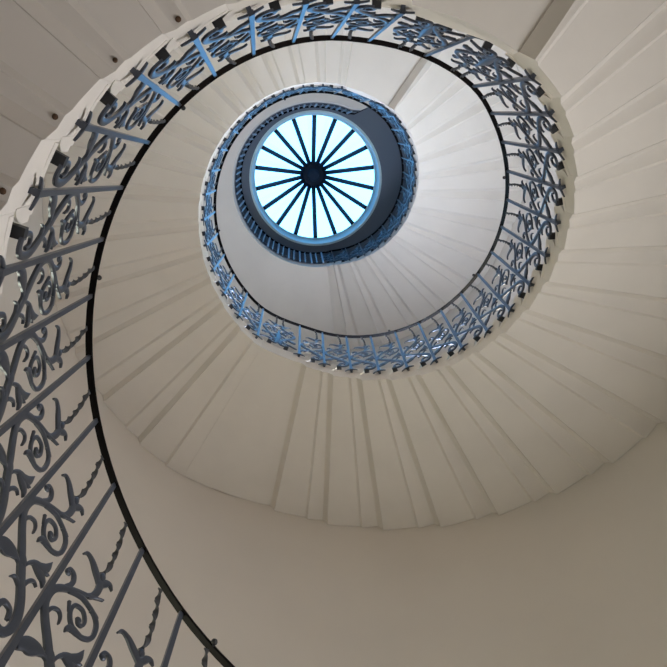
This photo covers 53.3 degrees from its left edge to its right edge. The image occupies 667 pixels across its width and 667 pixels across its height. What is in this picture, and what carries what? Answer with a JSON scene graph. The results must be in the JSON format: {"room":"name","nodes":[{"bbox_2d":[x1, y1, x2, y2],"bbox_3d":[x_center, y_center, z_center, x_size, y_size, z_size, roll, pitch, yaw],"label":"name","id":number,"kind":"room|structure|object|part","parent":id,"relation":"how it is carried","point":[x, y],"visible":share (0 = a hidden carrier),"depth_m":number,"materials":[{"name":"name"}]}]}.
{"room":"spiral stairwell","nodes":[
{"label":"spiral stairwell","id":0,"kind":"room"},
{"bbox_2d":[201,85,373,354],"bbox_3d":[-1.092,-2.629,10.600,3.945,0.200,5.707,15,-75,-8],"label":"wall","id":1,"kind":"structure","parent":0,"point":[297,292],"depth_m":10.97,"materials":[{"name":"paint"}]},
{"bbox_2d":[235,103,366,263],"bbox_3d":[-0.643,-2.742,11.176,1.855,1.058,2.806,15,-75,-8],"label":"gallery balustrade","id":2,"kind":"object","parent":1,"relation":"on","point":[310,104],"visible":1,"depth_m":11.34,"materials":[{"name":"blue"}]},
{"bbox_2d":[235,101,415,263],"bbox_3d":[-0.334,-2.838,12.196,5.747,0.678,5.747,-1,-74,-3],"label":"ceiling","id":3,"kind":"structure","parent":0,"point":[377,130],"depth_m":11.94,"materials":[{"name":"paint"}]},
{"bbox_2d":[249,110,381,245],"bbox_3d":[-0.364,-2.988,12.708,2.364,1.770,2.364,-1,-74,-3],"label":"skylight","id":4,"kind":"object","parent":3,"relation":"attached to","point":[313,174],"visible":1,"depth_m":12.63,"materials":[{"name":"teal"}]},
{"bbox_2d":[0,64,666,666],"bbox_3d":[0.090,-0.818,5.330,6.011,13.662,6.407,-1,-74,-3],"label":"wall","id":5,"kind":"structure","parent":0,"point":[576,576],"depth_m":5.14,"materials":[{"name":"paint"}]},
{"bbox_2d":[0,212,14,293],"bbox_3d":[-1.751,-0.407,1.856,1.532,0.317,0.567,14,-75,-7],"label":"stone step","id":6,"kind":"structure","parent":5,"relation":"attached to","point":[6,221],"depth_m":2.05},
{"bbox_2d":[0,115,59,223],"bbox_3d":[-1.619,-0.795,1.911,1.532,0.317,0.568,25,-77,-10],"label":"stone step","id":7,"kind":"structure","parent":5,"relation":"attached to","point":[25,157],"depth_m":2.00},
{"bbox_2d":[0,0,111,151],"bbox_3d":[-1.428,-1.148,1.980,1.532,0.317,0.552,35,-79,-12],"label":"stone step","id":8,"kind":"structure","parent":5,"relation":"attached to","point":[45,88],"depth_m":2.07,"materials":[{"name":"stone"}]},
{"bbox_2d":[13,0,169,95],"bbox_3d":[-1.187,-1.464,2.083,0.552,0.317,1.532,-42,-76,9],"label":"stone step","id":9,"kind":"structure","parent":5,"relation":"attached to","point":[111,38],"depth_m":2.19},
{"bbox_2d":[42,195,203,246],"bbox_3d":[-2.097,-1.114,6.638,1.538,0.317,0.559,-1,-74,-3],"label":"stone step","id":10,"kind":"structure","parent":5,"relation":"attached to","point":[132,218],"depth_m":6.59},
{"bbox_2d":[45,145,205,205],"bbox_3d":[-2.084,-1.548,6.683,1.532,0.317,0.560,7,-74,-5],"label":"stone step","id":11,"kind":"structure","parent":5,"relation":"attached to","point":[147,182],"depth_m":6.65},
{"bbox_2d":[44,228,207,301],"bbox_3d":[-2.045,-0.734,6.580,1.532,0.317,0.560,-13,-73,1],"label":"stone step","id":12,"kind":"structure","parent":5,"relation":"attached to","point":[129,258],"depth_m":6.54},
{"bbox_2d":[55,254,216,353],"bbox_3d":[-1.925,-0.343,6.529,1.532,0.317,0.560,-23,-74,3],"label":"stone step","id":13,"kind":"structure","parent":5,"relation":"attached to","point":[117,306],"depth_m":6.48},
{"bbox_2d":[73,102,213,180],"bbox_3d":[-2.003,-1.947,6.743,1.532,0.317,0.560,17,-75,-8],"label":"stone step","id":14,"kind":"structure","parent":5,"relation":"attached to","point":[167,151],"depth_m":6.73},
{"bbox_2d":[75,280,229,400],"bbox_3d":[-1.741,0.021,6.474,1.532,0.317,0.560,-33,-75,6],"label":"stone step","id":15,"kind":"structure","parent":5,"relation":"attached to","point":[122,355],"depth_m":6.44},
{"bbox_2d":[99,79,225,157],"bbox_3d":[-1.858,-2.323,6.814,1.532,0.317,0.551,27,-77,-11],"label":"stone step","id":16,"kind":"structure","parent":5,"relation":"attached to","point":[187,126],"depth_m":6.83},
{"bbox_2d":[104,303,246,441],"bbox_3d":[-1.500,0.350,6.412,1.532,0.317,0.560,-43,-76,9],"label":"stone step","id":17,"kind":"structure","parent":5,"relation":"attached to","point":[142,402],"depth_m":6.38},
{"bbox_2d":[138,0,228,52],"bbox_3d":[-0.902,-1.735,2.202,0.552,0.317,1.532,-32,-74,6],"label":"stone step","id":18,"kind":"structure","parent":5,"relation":"attached to","point":[174,18],"depth_m":2.36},
{"bbox_2d":[139,49,240,136],"bbox_3d":[-1.656,-2.663,6.886,1.532,0.317,0.551,38,-79,-13],"label":"stone step","id":19,"kind":"structure","parent":5,"relation":"attached to","point":[208,104],"depth_m":6.92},
{"bbox_2d":[140,326,264,474],"bbox_3d":[-1.210,0.623,6.375,0.560,0.242,1.532,34,-78,-12],"label":"stone step","id":20,"kind":"structure","parent":5,"relation":"attached to","point":[176,439],"depth_m":6.31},
{"bbox_2d":[175,26,257,119],"bbox_3d":[-1.404,-2.962,6.972,0.551,0.317,1.532,-40,-75,8],"label":"stone step","id":21,"kind":"structure","parent":5,"relation":"attached to","point":[230,86],"depth_m":7.03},
{"bbox_2d":[206,15,276,104],"bbox_3d":[-1.109,-3.214,7.075,0.551,0.317,1.532,-30,-74,6],"label":"stone step","id":22,"kind":"structure","parent":5,"relation":"attached to","point":[254,73],"depth_m":7.15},
{"bbox_2d":[183,341,309,508],"bbox_3d":[-0.742,0.873,6.413,0.986,0.317,1.545,20,-76,-9],"label":"stair step","id":23,"kind":"structure","parent":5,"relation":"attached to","point":[243,455],"depth_m":6.36,"materials":[{"name":"paint"}]},
{"bbox_2d":[221,0,274,22],"bbox_3d":[-0.581,-1.951,2.339,0.552,0.317,1.532,-22,-74,3],"label":"stone step","id":24,"kind":"structure","parent":5,"relation":"attached to","point":[236,8],"depth_m":2.60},
{"bbox_2d":[242,3,296,94],"bbox_3d":[-0.781,-3.412,7.196,0.551,0.317,1.532,-20,-74,3],"label":"stone step","id":25,"kind":"structure","parent":5,"relation":"attached to","point":[277,62],"depth_m":7.28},
{"bbox_2d":[279,0,301,5],"bbox_3d":[-0.236,-2.110,2.494,0.552,0.317,1.532,-13,-73,0],"label":"stone step","id":26,"kind":"structure","parent":5,"relation":"attached to","point":[281,2],"depth_m":2.82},
{"bbox_2d":[278,1,316,87],"bbox_3d":[-0.432,-3.550,7.335,0.551,0.317,1.532,-10,-73,0],"label":"stone step","id":27,"kind":"structure","parent":5,"relation":"attached to","point":[302,56],"depth_m":7.42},
{"bbox_2d":[274,362,336,522],"bbox_3d":[-0.216,1.047,6.318,0.562,0.317,1.532,5,-74,-5],"label":"stone step","id":28,"kind":"structure","parent":5,"relation":"attached to","point":[303,491],"depth_m":6.29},
{"bbox_2d":[312,0,345,84],"bbox_3d":[-0.067,-3.626,7.494,0.550,0.317,1.533,-1,-74,-3],"label":"stone step","id":29,"kind":"structure","parent":5,"relation":"attached to","point":[327,53],"depth_m":7.57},
{"bbox_2d":[327,261,361,352],"bbox_3d":[0.141,-0.450,11.332,0.489,0.317,1.531,-12,-73,0],"label":"stone step","id":30,"kind":"structure","parent":5,"relation":"attached to","point":[343,318],"depth_m":11.26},
{"bbox_2d":[327,368,382,528],"bbox_3d":[0.223,1.096,6.182,0.561,0.317,1.545,-1,-74,-3],"label":"stone step","id":31,"kind":"structure","parent":5,"relation":"attached to","point":[353,500],"depth_m":6.16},
{"bbox_2d":[339,257,392,347],"bbox_3d":[0.499,-0.492,11.121,0.589,0.317,1.533,-21,-74,3],"label":"stone step","id":32,"kind":"structure","parent":5,"relation":"attached to","point":[368,319],"depth_m":11.10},
{"bbox_2d":[333,0,437,105],"bbox_3d":[0.615,-3.536,7.719,1.476,0.317,1.572,18,-75,-8],"label":"landing slab","id":33,"kind":"object","parent":5,"relation":"attached to","point":[377,73],"visible":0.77,"depth_m":7.85,"materials":[{"name":"paint"}]},
{"bbox_2d":[355,251,423,340],"bbox_3d":[0.868,-0.608,10.890,0.589,0.317,1.533,-32,-74,6],"label":"stone step","id":34,"kind":"structure","parent":5,"relation":"attached to","point":[396,314],"depth_m":10.87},
{"bbox_2d":[360,367,439,529],"bbox_3d":[0.555,1.087,6.021,0.562,0.317,1.532,-15,-73,1],"label":"stone step","id":35,"kind":"structure","parent":5,"relation":"attached to","point":[405,501],"depth_m":6.00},
{"bbox_2d":[370,241,451,327],"bbox_3d":[1.196,-0.785,10.639,0.589,0.317,1.533,-43,-76,9],"label":"stone step","id":36,"kind":"structure","parent":5,"relation":"attached to","point":[421,300],"depth_m":10.62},
{"bbox_2d":[383,230,476,308],"bbox_3d":[1.473,-1.016,10.368,1.533,0.317,0.589,34,-78,-12],"label":"stone step","id":37,"kind":"structure","parent":5,"relation":"attached to","point":[445,282],"depth_m":10.35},
{"bbox_2d":[385,29,484,123],"bbox_3d":[1.268,-3.211,7.942,0.700,0.238,1.535,40,-80,-13],"label":"stone step","id":38,"kind":"structure","parent":5,"relation":"attached to","point":[427,79],"depth_m":7.94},
{"bbox_2d":[389,361,497,526],"bbox_3d":[0.922,1.010,5.843,0.562,0.317,1.532,-25,-74,4],"label":"stone step","id":39,"kind":"structure","parent":5,"relation":"attached to","point":[457,495],"depth_m":5.82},
{"bbox_2d":[395,216,495,284],"bbox_3d":[1.688,-1.288,10.082,1.533,0.317,0.589,23,-76,-10],"label":"stone step","id":40,"kind":"structure","parent":5,"relation":"attached to","point":[465,259],"depth_m":10.06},
{"bbox_2d":[405,202,513,255],"bbox_3d":[1.835,-1.592,9.783,1.533,0.317,0.589,12,-75,-7],"label":"stone step","id":41,"kind":"structure","parent":5,"relation":"attached to","point":[480,232],"depth_m":9.76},
{"bbox_2d":[401,44,518,139],"bbox_3d":[1.547,-2.967,8.217,1.532,0.317,0.546,-37,-75,7],"label":"stone step","id":42,"kind":"structure","parent":5,"relation":"attached to","point":[457,95],"depth_m":8.21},
{"bbox_2d":[381,0,552,54],"bbox_3d":[0.814,-2.149,2.907,1.476,0.317,1.572,16,-75,-8],"label":"landing slab","id":43,"kind":"object","parent":5,"relation":"attached to","point":[506,24],"visible":0.92,"depth_m":3.14,"materials":[{"name":"paint"}]},
{"bbox_2d":[0,0,565,666],"bbox_3d":[0.003,-1.121,6.356,2.702,11.541,2.702,4,-74,-4],"label":"balustrade","id":44,"kind":"object","parent":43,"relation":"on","point":[16,626],"visible":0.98,"depth_m":2.78,"materials":[{"name":"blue metal"}]},
{"bbox_3d":[-1.060,0.137,2.227,0.017,0.614,0.232,-3,-74,-3],"label":"scroll panel","id":45,"kind":"part","parent":44,"relation":"part of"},
{"bbox_3d":[-1.021,0.410,2.140,0.017,0.603,0.232,-13,-73,0],"label":"scroll panel","id":46,"kind":"part","parent":44,"relation":"part of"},
{"bbox_3d":[-1.054,-0.137,2.316,0.017,0.625,0.232,8,-74,-5],"label":"scroll panel","id":47,"kind":"part","parent":44,"relation":"part of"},
{"bbox_3d":[-0.940,0.672,2.053,0.017,0.592,0.232,-23,-74,3],"label":"scroll panel","id":48,"kind":"part","parent":44,"relation":"part of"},
{"bbox_3d":[-1.006,-0.406,2.410,0.017,0.637,0.232,18,-75,-8],"label":"scroll panel","id":49,"kind":"part","parent":44,"relation":"part of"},
{"bbox_3d":[-0.819,0.918,1.962,0.017,0.581,0.232,-33,-75,6],"label":"scroll panel","id":50,"kind":"part","parent":44,"relation":"part of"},
{"bbox_3d":[-1.094,0.029,2.797,0.029,0.345,0.036,-7,-73,-1],"label":"twisted rod","id":51,"kind":"part","parent":44,"relation":"part of","materials":[{"name":"grey metal"}]},
{"bbox_3d":[-1.045,0.303,2.701,0.029,0.339,0.036,-17,-73,2],"label":"twisted rod","id":52,"kind":"part","parent":44,"relation":"part of","materials":[{"name":"grey metal"}]},
{"bbox_3d":[-1.099,-0.250,2.895,0.029,0.351,0.036,3,-74,-4],"label":"twisted rod","id":53,"kind":"part","parent":44,"relation":"part of","materials":[{"name":"grey metal"}]},
{"bbox_3d":[-0.915,-0.661,2.509,0.017,0.648,0.232,28,-77,-11],"label":"scroll panel","id":54,"kind":"part","parent":44,"relation":"part of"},
{"bbox_3d":[-0.953,0.567,2.603,0.029,0.333,0.036,-27,-74,5],"label":"twisted rod","id":55,"kind":"part","parent":44,"relation":"part of","materials":[{"name":"grey metal"}]},
{"bbox_3d":[-1.061,-0.524,2.998,0.029,0.358,0.036,13,-75,-7],"label":"twisted rod","id":56,"kind":"part","parent":44,"relation":"part of","materials":[{"name":"grey metal"}]},
{"bbox_3d":[-0.661,1.140,1.867,0.017,0.570,0.232,-43,-76,9],"label":"scroll panel","id":57,"kind":"part","parent":44,"relation":"part of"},
{"bbox_3d":[-0.821,0.811,2.502,0.029,0.326,0.036,-38,-75,8],"label":"twisted rod","id":58,"kind":"part","parent":44,"relation":"part of","materials":[{"name":"grey metal"}]},
{"bbox_3d":[-0.981,-0.787,3.105,0.029,0.364,0.036,23,-76,-10],"label":"twisted rod","id":59,"kind":"part","parent":44,"relation":"part of","materials":[{"name":"grey metal"}]},
{"bbox_3d":[-0.787,-0.896,2.617,0.017,0.659,0.232,39,-79,-13],"label":"scroll panel","id":60,"kind":"part","parent":44,"relation":"part of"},
{"bbox_3d":[-0.654,1.030,2.395,0.036,0.320,0.029,40,-80,-13],"label":"twisted rod","id":61,"kind":"part","parent":44,"relation":"part of","materials":[{"name":"grey metal"}]},
{"bbox_3d":[-0.862,-1.032,3.221,0.029,0.370,0.036,34,-78,-12],"label":"twisted rod","id":62,"kind":"part","parent":44,"relation":"part of","materials":[{"name":"grey metal"}]},
{"bbox_3d":[-0.632,-1.101,2.738,0.232,0.645,0.017,-39,-75,8],"label":"scroll panel","id":63,"kind":"part","parent":44,"relation":"part of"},
{"bbox_3d":[-0.712,-1.240,3.327,0.036,0.362,0.029,-43,-76,9],"label":"twisted rod","id":64,"kind":"part","parent":44,"relation":"part of","materials":[{"name":"grey metal"}]},
{"bbox_3d":[-0.458,1.214,2.299,0.036,0.320,0.029,29,-77,-11],"label":"twisted rod","id":65,"kind":"part","parent":44,"relation":"part of","materials":[{"name":"grey metal"}]},
{"bbox_3d":[-1.339,-1.360,7.059,0.017,0.547,0.232,1,-74,-3],"label":"scroll panel","id":66,"kind":"part","parent":44,"relation":"part of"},
{"bbox_3d":[-1.315,-1.090,6.972,0.017,0.554,0.232,-9,-73,0],"label":"scroll panel","id":67,"kind":"part","parent":44,"relation":"part of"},
{"bbox_3d":[-1.321,-1.630,7.149,0.017,0.541,0.232,11,-75,-6],"label":"scroll panel","id":68,"kind":"part","parent":44,"relation":"part of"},
{"bbox_3d":[-1.248,-0.826,6.885,0.017,0.560,0.232,-19,-73,2],"label":"scroll panel","id":69,"kind":"part","parent":44,"relation":"part of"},
{"bbox_3d":[-1.261,-1.892,7.244,0.017,0.534,0.232,21,-76,-9],"label":"scroll panel","id":70,"kind":"part","parent":44,"relation":"part of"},
{"bbox_3d":[-1.142,-0.577,6.796,0.017,0.567,0.232,-29,-74,5],"label":"scroll panel","id":71,"kind":"part","parent":44,"relation":"part of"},
{"bbox_3d":[-0.450,-1.276,2.870,0.232,0.631,0.017,-29,-74,5],"label":"scroll panel","id":72,"kind":"part","parent":44,"relation":"part of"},
{"bbox_3d":[-1.162,-2.139,7.345,0.017,0.528,0.232,31,-78,-11],"label":"scroll panel","id":73,"kind":"part","parent":44,"relation":"part of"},
{"bbox_3d":[-0.534,-1.419,3.444,0.036,0.355,0.029,-33,-75,7],"label":"twisted rod","id":74,"kind":"part","parent":44,"relation":"part of","materials":[{"name":"grey metal"}]},
{"bbox_3d":[-0.998,-0.349,6.703,0.017,0.573,0.232,-39,-75,8],"label":"scroll panel","id":75,"kind":"part","parent":44,"relation":"part of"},
{"bbox_3d":[-1.030,-2.360,7.449,0.017,0.529,0.232,41,-80,-13],"label":"scroll panel","id":76,"kind":"part","parent":44,"relation":"part of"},
{"bbox_3d":[-0.822,-0.148,6.604,0.232,0.580,0.017,38,-79,-13],"label":"scroll panel","id":77,"kind":"part","parent":44,"relation":"part of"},
{"bbox_3d":[-0.867,-2.555,7.562,0.232,0.531,0.017,-36,-75,7],"label":"scroll panel","id":78,"kind":"part","parent":44,"relation":"part of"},
{"bbox_3d":[-0.628,-0.017,6.630,0.193,0.578,0.015,28,-77,-11],"label":"scroll panel","id":79,"kind":"part","parent":44,"relation":"part of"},
{"bbox_3d":[-0.335,-1.565,3.571,0.036,0.347,0.029,-24,-74,4],"label":"twisted rod","id":80,"kind":"part","parent":44,"relation":"part of","materials":[{"name":"grey metal"}]},
{"bbox_3d":[-0.680,-2.719,7.686,0.232,0.533,0.017,-26,-74,5],"label":"scroll panel","id":81,"kind":"part","parent":44,"relation":"part of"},
{"bbox_3d":[-0.248,-1.416,3.013,0.232,0.617,0.017,-19,-73,2],"label":"scroll panel","id":82,"kind":"part","parent":44,"relation":"part of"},
{"bbox_3d":[-0.468,0.053,6.660,0.193,0.578,0.015,20,-76,-9],"label":"scroll panel","id":83,"kind":"part","parent":44,"relation":"part of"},
{"bbox_3d":[-0.474,-2.848,7.821,0.232,0.535,0.017,-17,-73,2],"label":"scroll panel","id":84,"kind":"part","parent":44,"relation":"part of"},
{"bbox_3d":[-0.212,0.162,6.529,0.232,0.577,0.017,9,-74,-6],"label":"scroll panel","id":85,"kind":"part","parent":44,"relation":"part of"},
{"bbox_3d":[-0.121,-1.675,3.711,0.036,0.339,0.029,-14,-73,1],"label":"twisted rod","id":86,"kind":"part","parent":44,"relation":"part of","materials":[{"name":"grey metal"}]},
{"bbox_3d":[-0.256,-2.939,7.968,0.232,0.537,0.017,-7,-73,-1],"label":"scroll panel","id":87,"kind":"part","parent":44,"relation":"part of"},
{"bbox_3d":[-0.116,-1.306,11.552,0.232,0.601,0.017,-8,-73,-1],"label":"scroll panel","id":88,"kind":"part","parent":44,"relation":"part of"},
{"bbox_3d":[-0.033,-1.520,3.168,0.232,0.603,0.017,-9,-73,-1],"label":"scroll panel","id":89,"kind":"part","parent":44,"relation":"part of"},
{"bbox_3d":[-0.034,-2.991,8.127,0.232,0.538,0.017,3,-74,-4],"label":"scroll panel","id":90,"kind":"part","parent":44,"relation":"part of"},
{"bbox_3d":[0.032,0.225,6.384,0.232,0.575,0.017,-1,-74,-3],"label":"scroll panel","id":91,"kind":"part","parent":44,"relation":"part of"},
{"bbox_3d":[0.138,-1.302,11.347,0.232,0.598,0.017,-18,-73,2],"label":"scroll panel","id":92,"kind":"part","parent":44,"relation":"part of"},
{"bbox_3d":[0.184,-3.005,8.297,0.170,0.540,0.015,13,-75,-7],"label":"scroll panel","id":93,"kind":"part","parent":44,"relation":"part of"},
{"bbox_3d":[0.102,-1.745,3.862,0.036,0.331,0.029,-4,-73,-2],"label":"twisted rod","id":94,"kind":"part","parent":44,"relation":"part of","materials":[{"name":"grey metal"}]},
{"bbox_3d":[0.377,-1.341,11.130,0.232,0.596,0.017,-29,-74,5],"label":"scroll panel","id":95,"kind":"part","parent":44,"relation":"part of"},
{"bbox_3d":[0.331,-2.963,8.318,0.170,0.540,0.015,19,-76,-9],"label":"scroll panel","id":96,"kind":"part","parent":44,"relation":"part of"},
{"bbox_3d":[0.276,0.247,6.226,0.232,0.573,0.017,-11,-73,0],"label":"scroll panel","id":97,"kind":"part","parent":44,"relation":"part of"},
{"bbox_3d":[0.593,-1.420,10.898,0.232,0.593,0.017,-39,-75,8],"label":"scroll panel","id":98,"kind":"part","parent":44,"relation":"part of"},
{"bbox_3d":[0.189,-1.584,3.335,0.232,0.590,0.017,1,-74,-3],"label":"scroll panel","id":99,"kind":"part","parent":44,"relation":"part of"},
{"bbox_3d":[0.522,-2.882,8.365,0.168,0.542,0.015,28,-77,-11],"label":"scroll panel","id":100,"kind":"part","parent":44,"relation":"part of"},
{"bbox_3d":[0.778,-1.534,10.655,0.017,0.590,0.232,37,-79,-13],"label":"scroll panel","id":101,"kind":"part","parent":44,"relation":"part of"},
{"bbox_3d":[0.648,-2.804,8.396,0.168,0.542,0.015,35,-79,-12],"label":"scroll panel","id":102,"kind":"part","parent":44,"relation":"part of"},
{"bbox_3d":[0.512,0.228,6.057,0.232,0.572,0.017,-21,-74,3],"label":"scroll panel","id":103,"kind":"part","parent":44,"relation":"part of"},
{"bbox_3d":[0.927,-1.675,10.403,0.017,0.588,0.232,26,-77,-10],"label":"scroll panel","id":104,"kind":"part","parent":44,"relation":"part of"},
{"bbox_3d":[0.804,-2.680,8.481,0.017,0.549,0.232,-43,-76,9],"label":"scroll panel","id":105,"kind":"part","parent":44,"relation":"part of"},
{"bbox_3d":[1.033,-1.837,10.141,0.017,0.585,0.232,16,-75,-8],"label":"scroll panel","id":106,"kind":"part","parent":44,"relation":"part of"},
{"bbox_3d":[0.419,-1.758,4.035,0.031,0.324,0.030,6,-74,-5],"label":"twisted rod","id":107,"kind":"part","parent":44,"relation":"part of","materials":[{"name":"grey metal"}]},
{"bbox_3d":[0.935,-2.574,8.753,0.017,0.554,0.232,-33,-75,6],"label":"scroll panel","id":108,"kind":"part","parent":44,"relation":"part of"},
{"bbox_3d":[1.093,-1.990,9.866,0.017,0.579,0.232,6,-74,-5],"label":"scroll panel","id":109,"kind":"part","parent":44,"relation":"part of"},
{"bbox_3d":[1.032,-2.445,9.030,0.017,0.561,0.232,-23,-74,4],"label":"scroll panel","id":110,"kind":"part","parent":44,"relation":"part of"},
{"bbox_3d":[1.113,-2.147,9.588,0.017,0.573,0.232,-4,-73,-2],"label":"scroll panel","id":111,"kind":"part","parent":44,"relation":"part of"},
{"bbox_3d":[1.092,-2.301,9.308,0.017,0.567,0.232,-14,-73,1],"label":"scroll panel","id":112,"kind":"part","parent":44,"relation":"part of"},
{"bbox_3d":[0.487,-1.742,4.044,0.034,0.324,0.030,6,-74,-5],"label":"twisted rod","id":113,"kind":"part","parent":44,"relation":"part of","materials":[{"name":"grey metal"}]},
{"bbox_3d":[0.408,-1.610,3.512,0.169,0.575,0.015,10,-74,-6],"label":"scroll panel","id":114,"kind":"part","parent":44,"relation":"part of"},
{"bbox_3d":[0.732,0.172,5.875,0.232,0.571,0.017,-31,-74,6],"label":"scroll panel","id":115,"kind":"part","parent":44,"relation":"part of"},
{"bbox_3d":[0.555,-1.574,3.531,0.169,0.575,0.015,17,-75,-8],"label":"scroll panel","id":116,"kind":"part","parent":44,"relation":"part of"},
{"bbox_3d":[0.930,0.080,5.683,0.232,0.569,0.017,-41,-76,9],"label":"scroll panel","id":117,"kind":"part","parent":44,"relation":"part of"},
{"bbox_3d":[0.758,-1.637,4.098,0.031,0.316,0.030,22,-76,-9],"label":"twisted rod","id":118,"kind":"part","parent":44,"relation":"part of","materials":[{"name":"grey metal"}]},
{"bbox_3d":[0.818,-1.603,4.111,0.034,0.316,0.030,22,-76,-9],"label":"twisted rod","id":119,"kind":"part","parent":44,"relation":"part of","materials":[{"name":"grey metal"}]},
{"bbox_3d":[1.099,-0.041,5.479,0.017,0.568,0.232,36,-79,-12],"label":"scroll panel","id":120,"kind":"part","parent":44,"relation":"part of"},
{"bbox_3d":[0.749,-1.502,3.584,0.169,0.561,0.015,26,-77,-10],"label":"scroll panel","id":121,"kind":"part","parent":44,"relation":"part of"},
{"bbox_3d":[0.977,-1.491,4.160,0.036,0.308,0.029,38,-79,-13],"label":"twisted rod","id":122,"kind":"part","parent":44,"relation":"part of","materials":[{"name":"grey metal"}]},
{"bbox_3d":[1.233,-0.187,5.266,0.017,0.565,0.232,25,-77,-10],"label":"scroll panel","id":123,"kind":"part","parent":44,"relation":"part of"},
{"bbox_3d":[0.880,-1.429,3.613,0.169,0.561,0.015,33,-78,-12],"label":"scroll panel","id":124,"kind":"part","parent":44,"relation":"part of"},
{"bbox_3d":[1.130,-1.377,4.383,0.029,0.309,0.036,-40,-75,8],"label":"twisted rod","id":125,"kind":"part","parent":44,"relation":"part of","materials":[{"name":"grey metal"}]},
{"bbox_3d":[1.329,-0.350,5.045,0.017,0.562,0.232,15,-75,-8],"label":"scroll panel","id":126,"kind":"part","parent":44,"relation":"part of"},
{"bbox_3d":[1.369,-0.905,5.076,0.029,0.313,0.036,-10,-73,0],"label":"twisted rod","id":127,"kind":"part","parent":44,"relation":"part of","materials":[{"name":"grey metal"}]},
{"bbox_3d":[1.248,-1.238,4.612,0.029,0.311,0.036,-30,-74,5],"label":"twisted rod","id":128,"kind":"part","parent":44,"relation":"part of","materials":[{"name":"grey metal"}]},
{"bbox_3d":[1.329,-1.078,4.843,0.029,0.312,0.036,-20,-74,3],"label":"twisted rod","id":129,"kind":"part","parent":44,"relation":"part of","materials":[{"name":"grey metal"}]},
{"bbox_3d":[1.044,-1.306,3.680,0.232,0.548,0.017,42,-80,-14],"label":"scroll panel","id":130,"kind":"part","parent":44,"relation":"part of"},
{"bbox_3d":[1.385,-0.524,4.819,0.017,0.560,0.232,5,-74,-5],"label":"scroll panel","id":131,"kind":"part","parent":44,"relation":"part of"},
{"bbox_3d":[1.188,-1.185,3.901,0.017,0.550,0.232,-35,-75,7],"label":"scroll panel","id":132,"kind":"part","parent":44,"relation":"part of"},
{"bbox_3d":[1.398,-0.702,4.589,0.017,0.557,0.232,-5,-73,-2],"label":"scroll panel","id":133,"kind":"part","parent":44,"relation":"part of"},
{"bbox_3d":[1.297,-1.040,4.129,0.017,0.553,0.232,-25,-74,4],"label":"scroll panel","id":134,"kind":"part","parent":44,"relation":"part of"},
{"bbox_3d":[1.368,-0.877,4.359,0.017,0.555,0.232,-15,-73,1],"label":"scroll panel","id":135,"kind":"part","parent":44,"relation":"part of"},
{"bbox_2d":[409,75,525,156],"bbox_3d":[1.727,-2.731,8.526,1.532,0.317,0.546,-27,-74,5],"label":"stone step","id":136,"kind":"structure","parent":5,"relation":"attached to","point":[474,118],"depth_m":8.50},
{"bbox_2d":[412,187,522,221],"bbox_3d":[1.907,-1.853,9.481,1.541,0.317,0.545,-1,-74,-3],"label":"stone step","id":137,"kind":"structure","parent":5,"relation":"attached to","point":[489,203],"depth_m":9.43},
{"bbox_2d":[413,116,529,173],"bbox_3d":[1.850,-2.467,8.839,1.532,0.317,0.546,-17,-73,2],"label":"stone step","id":138,"kind":"structure","parent":5,"relation":"attached to","point":[483,145],"depth_m":8.81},
{"bbox_2d":[415,151,528,189],"bbox_3d":[1.910,-2.258,9.133,1.558,0.317,0.569,-1,-74,-3],"label":"stone step","id":139,"kind":"structure","parent":5,"relation":"attached to","point":[486,174],"depth_m":9.13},
{"bbox_2d":[418,352,555,514],"bbox_3d":[1.260,0.873,5.646,0.562,0.317,1.532,-35,-75,7],"label":"stone step","id":140,"kind":"structure","parent":5,"relation":"attached to","point":[509,480],"depth_m":5.62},
{"bbox_2d":[447,337,610,493],"bbox_3d":[1.560,0.682,5.431,1.532,0.317,0.562,43,-80,-14],"label":"stone step","id":141,"kind":"structure","parent":5,"relation":"attached to","point":[558,454],"depth_m":5.40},
{"bbox_2d":[474,317,663,462],"bbox_3d":[1.810,0.446,5.199,1.532,0.317,0.562,32,-78,-12],"label":"stone step","id":142,"kind":"structure","parent":5,"relation":"attached to","point":[612,425],"depth_m":5.17,"materials":[{"name":"stone"}]},
{"bbox_2d":[499,294,666,422],"bbox_3d":[2.003,0.173,4.954,1.532,0.317,0.561,22,-76,-9],"label":"stone step","id":143,"kind":"structure","parent":5,"relation":"attached to","point":[637,375],"depth_m":4.91,"materials":[{"name":"stone"}]},
{"bbox_2d":[505,0,664,97],"bbox_3d":[1.484,-1.849,3.135,0.714,0.238,1.536,37,-79,-13],"label":"stone step","id":144,"kind":"structure","parent":5,"relation":"attached to","point":[572,37],"depth_m":3.18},
{"bbox_2d":[522,267,666,355],"bbox_3d":[2.134,-0.125,4.697,1.532,0.317,0.561,12,-75,-7],"label":"stone step","id":145,"kind":"structure","parent":5,"relation":"attached to","point":[638,320],"depth_m":4.64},
{"bbox_2d":[537,0,666,136],"bbox_3d":[1.784,-1.594,3.363,1.532,0.317,0.561,-38,-75,8],"label":"stone step","id":146,"kind":"structure","parent":5,"relation":"attached to","point":[638,62],"depth_m":3.39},
{"bbox_2d":[541,236,666,297],"bbox_3d":[2.197,-0.404,4.442,1.539,0.317,0.560,-1,-74,-3],"label":"stone step","id":147,"kind":"structure","parent":5,"relation":"attached to","point":[634,270],"depth_m":4.38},
{"bbox_2d":[550,77,666,175],"bbox_3d":[1.982,-1.341,3.625,1.532,0.317,0.561,-28,-74,5],"label":"stone step","id":148,"kind":"structure","parent":5,"relation":"attached to","point":[640,123],"depth_m":3.64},
{"bbox_2d":[554,194,666,249],"bbox_3d":[2.193,-0.752,4.163,1.532,0.317,0.561,-8,-73,-1],"label":"stone step","id":149,"kind":"structure","parent":5,"relation":"attached to","point":[643,222],"depth_m":4.13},
{"bbox_2d":[556,139,666,213],"bbox_3d":[2.120,-1.057,3.893,1.532,0.317,0.561,-18,-73,2],"label":"stone step","id":150,"kind":"structure","parent":5,"relation":"attached to","point":[641,174],"depth_m":3.89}
]}

